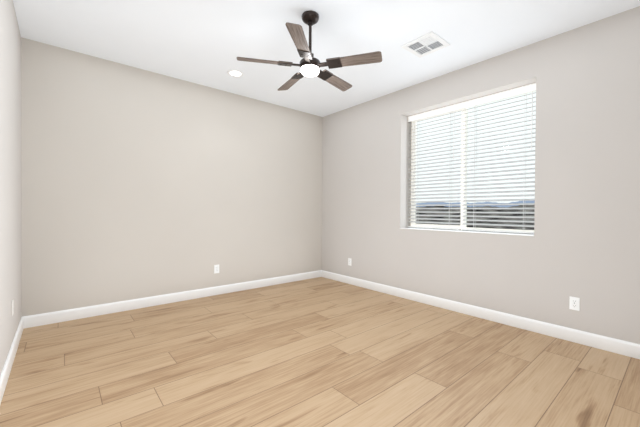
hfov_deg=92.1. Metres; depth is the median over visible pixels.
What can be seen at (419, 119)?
blind cord
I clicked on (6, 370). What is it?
baseboard
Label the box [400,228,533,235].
window sill
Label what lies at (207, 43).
ceiling
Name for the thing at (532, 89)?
blind cord
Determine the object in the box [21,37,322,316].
wall
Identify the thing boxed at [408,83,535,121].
window valance
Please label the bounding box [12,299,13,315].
electrical outlet plate
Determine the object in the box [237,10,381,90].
ceiling fan
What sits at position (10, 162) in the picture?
wall
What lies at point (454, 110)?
blind cord
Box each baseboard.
[0,317,23,403]
[23,270,320,327]
[321,270,639,358]
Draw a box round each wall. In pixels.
[0,0,21,374]
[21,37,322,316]
[322,6,639,343]
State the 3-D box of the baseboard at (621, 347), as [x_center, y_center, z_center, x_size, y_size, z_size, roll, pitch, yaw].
[1.374,1.053,3.703,0.015,0.112,4.200,0,1,-40]
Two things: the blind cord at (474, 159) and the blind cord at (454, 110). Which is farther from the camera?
the blind cord at (454, 110)
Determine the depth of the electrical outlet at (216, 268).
4.12 m
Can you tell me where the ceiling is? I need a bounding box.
[13,0,639,116]
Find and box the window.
[411,90,535,231]
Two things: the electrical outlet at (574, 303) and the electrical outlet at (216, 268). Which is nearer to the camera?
the electrical outlet at (574, 303)
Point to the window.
(463, 134)
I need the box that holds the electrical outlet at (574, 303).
[569,296,579,310]
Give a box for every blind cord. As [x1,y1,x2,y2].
[416,119,419,225]
[449,110,454,227]
[473,128,476,229]
[523,89,532,215]
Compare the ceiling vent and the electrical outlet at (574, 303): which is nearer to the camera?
the electrical outlet at (574, 303)
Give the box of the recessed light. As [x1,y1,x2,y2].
[227,70,243,76]
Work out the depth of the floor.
2.20 m
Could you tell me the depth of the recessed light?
3.62 m
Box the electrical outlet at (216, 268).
[214,265,218,273]
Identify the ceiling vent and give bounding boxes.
[401,31,449,57]
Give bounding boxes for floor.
[0,277,639,426]
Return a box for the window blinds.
[408,92,535,233]
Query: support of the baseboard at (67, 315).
attached to the wall at (136, 183)
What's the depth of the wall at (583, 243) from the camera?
2.89 m

